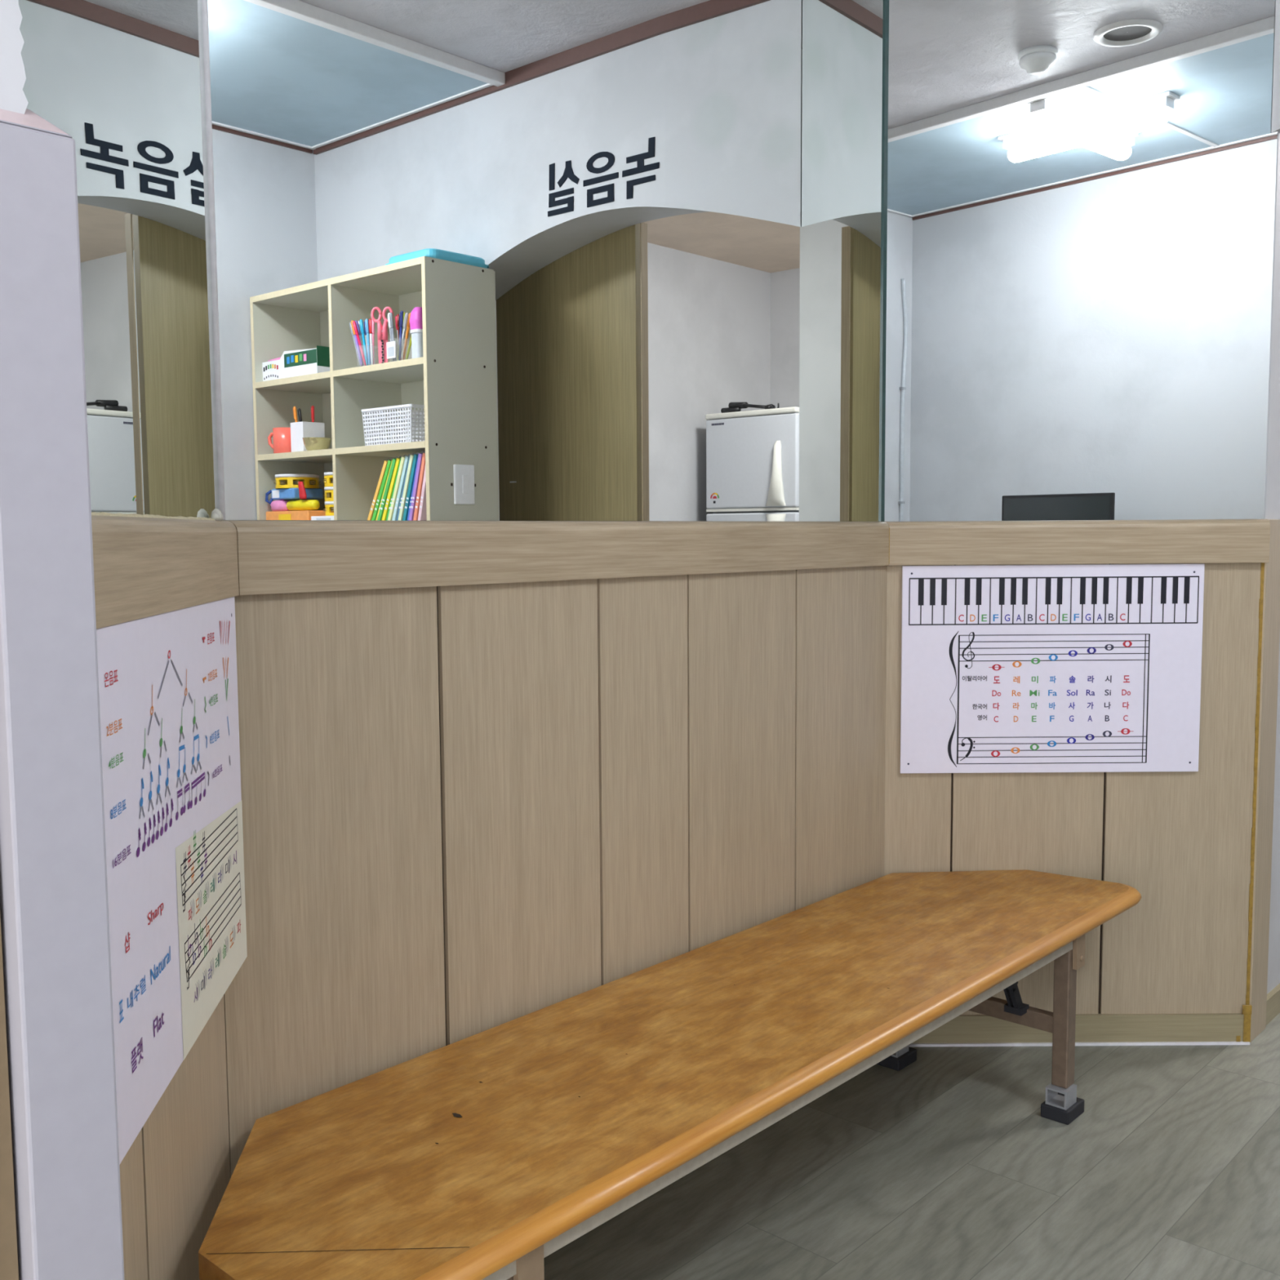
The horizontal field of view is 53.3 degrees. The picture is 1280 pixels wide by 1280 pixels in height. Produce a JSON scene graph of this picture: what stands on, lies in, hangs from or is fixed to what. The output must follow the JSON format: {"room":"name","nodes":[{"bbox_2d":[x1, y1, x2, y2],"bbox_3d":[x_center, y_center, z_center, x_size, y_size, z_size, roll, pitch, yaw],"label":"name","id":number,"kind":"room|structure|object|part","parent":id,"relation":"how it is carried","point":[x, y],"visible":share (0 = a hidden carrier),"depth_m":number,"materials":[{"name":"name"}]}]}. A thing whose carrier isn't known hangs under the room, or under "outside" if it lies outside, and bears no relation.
{"room":"music room","nodes":[
{"label":"music room","id":0,"kind":"room"},
{"bbox_2d":[0,916,18,1279],"bbox_3d":[-1.028,-0.242,0.277,0.082,2.850,1.660,4,7,42],"label":"wall","id":1,"kind":"structure","parent":0,"point":[8,1240],"depth_m":0.90,"materials":[{"name":"paint"}]},
{"bbox_2d":[0,108,124,1279],"bbox_3d":[-0.424,0.377,0.935,0.048,1.496,0.065,4,7,42],"label":"trim","id":2,"kind":"structure","parent":1,"relation":"attached to","point":[54,905],"depth_m":0.89,"materials":[{"name":"white paint"}]},
{"bbox_2d":[0,0,28,114],"bbox_3d":[-0.518,-1.031,0.777,0.085,1.370,0.189,4,7,42],"label":"wall pier","id":3,"kind":"object","parent":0,"point":[12,73],"visible":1,"depth_m":0.86,"materials":[{"name":"paint"}]},
{"bbox_2d":[91,508,239,1279],"bbox_3d":[-0.550,-0.327,1.232,0.132,2.850,0.849,-1,5,-6],"label":"wall","id":4,"kind":"structure","parent":0,"point":[175,1175],"depth_m":1.41,"materials":[{"name":"wood"}]},
{"bbox_2d":[18,0,219,518],"bbox_3d":[-0.512,-0.885,1.196,0.007,1.531,0.804,-1,5,-6],"label":"wall mirror","id":5,"kind":"object","parent":4,"relation":"attached to","point":[125,79],"visible":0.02,"depth_m":1.30,"materials":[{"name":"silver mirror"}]},
{"bbox_3d":[-0.495,0.542,1.100,0.009,1.140,0.429,-1,5,-6],"label":"wall panel","id":6,"kind":"part","parent":4,"relation":"part of","materials":[{"name":"beige wood"}]},
{"bbox_3d":[-0.507,-0.075,1.283,0.045,0.098,0.799,-1,5,-6],"label":"rail","id":7,"kind":"part","parent":4,"relation":"part of","materials":[{"name":"beige wood"}]},
{"bbox_2d":[96,596,247,1164],"bbox_3d":[-0.502,0.210,1.326,0.033,0.478,0.686,-1,5,-6],"label":"chart","id":8,"kind":"object","parent":4,"relation":"attached to","point":[168,681],"visible":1,"depth_m":1.31,"materials":[{"name":"white paper"}]},
{"bbox_3d":[-0.538,0.508,1.507,0.009,1.140,0.381,-1,5,-6],"label":"wall panel","id":9,"kind":"part","parent":4,"relation":"part of","materials":[{"name":"beige wood"}]},
{"bbox_2d":[223,520,888,1177],"bbox_3d":[-0.030,-0.419,2.271,0.111,2.850,1.695,4,7,42],"label":"wall","id":10,"kind":"structure","parent":0,"point":[493,774],"depth_m":2.07,"materials":[{"name":"wood"}]},
{"bbox_2d":[201,0,225,519],"bbox_3d":[-0.549,-0.919,1.592,0.010,1.531,0.010,-1,5,-6],"label":"trim","id":11,"kind":"structure","parent":10,"relation":"attached to","point":[204,2],"depth_m":1.62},
{"bbox_3d":[-0.432,0.479,1.838,0.009,1.140,0.372,4,7,42],"label":"wall panel","id":12,"kind":"part","parent":10,"relation":"part of","materials":[{"name":"beige wood"}]},
{"bbox_3d":[-0.187,0.454,2.108,0.009,1.140,0.342,4,7,42],"label":"wall panel","id":13,"kind":"part","parent":10,"relation":"part of","materials":[{"name":"beige wood"}]},
{"bbox_2d":[207,0,884,521],"bbox_3d":[-0.005,-0.975,2.204,0.006,1.531,1.628,4,7,42],"label":"wall mirror","id":14,"kind":"object","parent":10,"relation":"attached to","point":[476,260],"visible":0.91,"depth_m":2.07,"materials":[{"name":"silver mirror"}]},
{"bbox_3d":[0.006,-0.163,2.272,0.030,0.098,1.645,4,7,42],"label":"rail","id":15,"kind":"part","parent":10,"relation":"part of","materials":[{"name":"beige wood"}]},
{"bbox_3d":[0.010,0.434,2.326,0.009,1.140,0.234,4,7,42],"label":"wall panel","id":16,"kind":"part","parent":10,"relation":"part of","materials":[{"name":"beige wood"}]},
{"bbox_3d":[0.206,0.415,2.543,0.009,1.140,0.343,4,7,42],"label":"wall panel","id":17,"kind":"part","parent":10,"relation":"part of","materials":[{"name":"beige wood"}]},
{"bbox_3d":[0.442,0.391,2.804,0.009,1.140,0.352,4,7,42],"label":"wall panel","id":18,"kind":"part","parent":10,"relation":"part of","materials":[{"name":"beige wood"}]},
{"bbox_2d":[880,0,888,521],"bbox_3d":[0.539,-1.029,2.798,0.003,1.531,0.014,4,7,42],"label":"trim","id":19,"kind":"structure","parent":10,"relation":"attached to","point":[886,2],"depth_m":2.81,"materials":[{"name":"metal"}]},
{"bbox_2d":[543,1013,1279,1279],"bbox_3d":[1.567,1.080,1.926,3.350,0.100,7.400,4,7,42],"label":"floor","id":20,"kind":"structure","parent":0,"point":[946,1165],"depth_m":2.35,"materials":[{"name":"laminate"}]},
{"bbox_2d":[198,869,1141,1279],"bbox_3d":[0.229,0.807,2.197,0.487,0.416,2.119,4,7,42],"label":"bench","id":21,"kind":"object","parent":20,"relation":"on","point":[484,1155],"visible":1,"depth_m":1.84,"materials":[{"name":"brown wood"}]},
{"bbox_3d":[0.302,0.663,1.962,0.035,0.026,1.650,4,7,42],"label":"rail","id":22,"kind":"part","parent":21,"relation":"part of","materials":[{"name":"grey metal"}]},
{"bbox_3d":[0.867,0.758,2.602,0.034,0.308,0.038,4,7,42],"label":"leg","id":23,"kind":"part","parent":21,"relation":"part of","materials":[{"name":"grey metal"}]},
{"bbox_2d":[884,131,1278,1046],"bbox_3d":[0.980,-0.479,2.896,0.875,2.850,0.117,0,5,0],"label":"wall","id":24,"kind":"structure","parent":0,"point":[1172,968],"depth_m":2.94,"materials":[{"name":"wood"}]},
{"bbox_3d":[0.638,0.378,2.938,0.155,1.140,0.009,0,5,0],"label":"wall panel","id":25,"kind":"part","parent":24,"relation":"part of","materials":[{"name":"beige wood"}]},
{"bbox_3d":[0.894,0.376,2.937,0.345,1.140,0.009,0,5,0],"label":"wall panel","id":26,"kind":"part","parent":24,"relation":"part of","materials":[{"name":"beige wood"}]},
{"bbox_2d":[900,564,1204,773],"bbox_3d":[0.935,0.066,2.899,0.681,0.474,0.012,0,5,0],"label":"chart","id":27,"kind":"object","parent":24,"relation":"attached to","point":[1094,668],"visible":1,"depth_m":2.89,"materials":[{"name":"white paper"}]},
{"bbox_3d":[0.979,-0.221,2.877,0.868,0.098,0.034,0,5,0],"label":"rail","id":28,"kind":"part","parent":24,"relation":"part of","materials":[{"name":"beige wood"}]},
{"bbox_3d":[0.993,0.909,2.974,0.853,0.070,0.010,0,5,0],"label":"board","id":29,"kind":"part","parent":24,"relation":"part of","materials":[{"name":"beige wood"}]},
{"bbox_2d":[884,0,1277,521],"bbox_3d":[0.974,-1.034,2.815,0.858,1.531,0.006,0,5,0],"label":"wall mirror","id":30,"kind":"object","parent":24,"relation":"attached to","point":[1081,193],"visible":1,"depth_m":2.83,"materials":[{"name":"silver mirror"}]},
{"bbox_3d":[1.246,0.374,2.936,0.346,1.140,0.009,0,5,0],"label":"wall panel","id":31,"kind":"part","parent":24,"relation":"part of","materials":[{"name":"beige wood"}]},
{"bbox_2d":[1265,133,1279,994],"bbox_3d":[2.333,-0.532,3.996,0.142,2.750,2.900,4,7,42],"label":"wall","id":32,"kind":"structure","parent":0,"point":[1273,488],"depth_m":2.95,"materials":[{"name":"paint"}]},
{"bbox_2d":[1248,519,1279,1042],"bbox_3d":[1.453,0.330,2.972,0.018,1.218,0.119,4,7,42],"label":"trim","id":33,"kind":"structure","parent":32,"relation":"attached to","point":[1271,602],"depth_m":2.96,"materials":[{"name":"beige wood"}]},
{"bbox_2d":[1266,983,1279,1025],"bbox_3d":[2.431,0.808,4.093,0.014,0.062,2.785,4,7,42],"label":"baseboard","id":34,"kind":"structure","parent":32,"relation":"attached to","point":[1273,1006],"depth_m":3.12,"materials":[{"name":"beige wood"}]},
{"bbox_2d":[1271,0,1279,133],"bbox_3d":[2.345,-0.426,2.162,2.470,2.850,0.307,4,7,42],"label":"wall","id":35,"kind":"structure","parent":0,"point":[1276,82],"depth_m":2.79,"materials":[{"name":"paint"}]}
]}

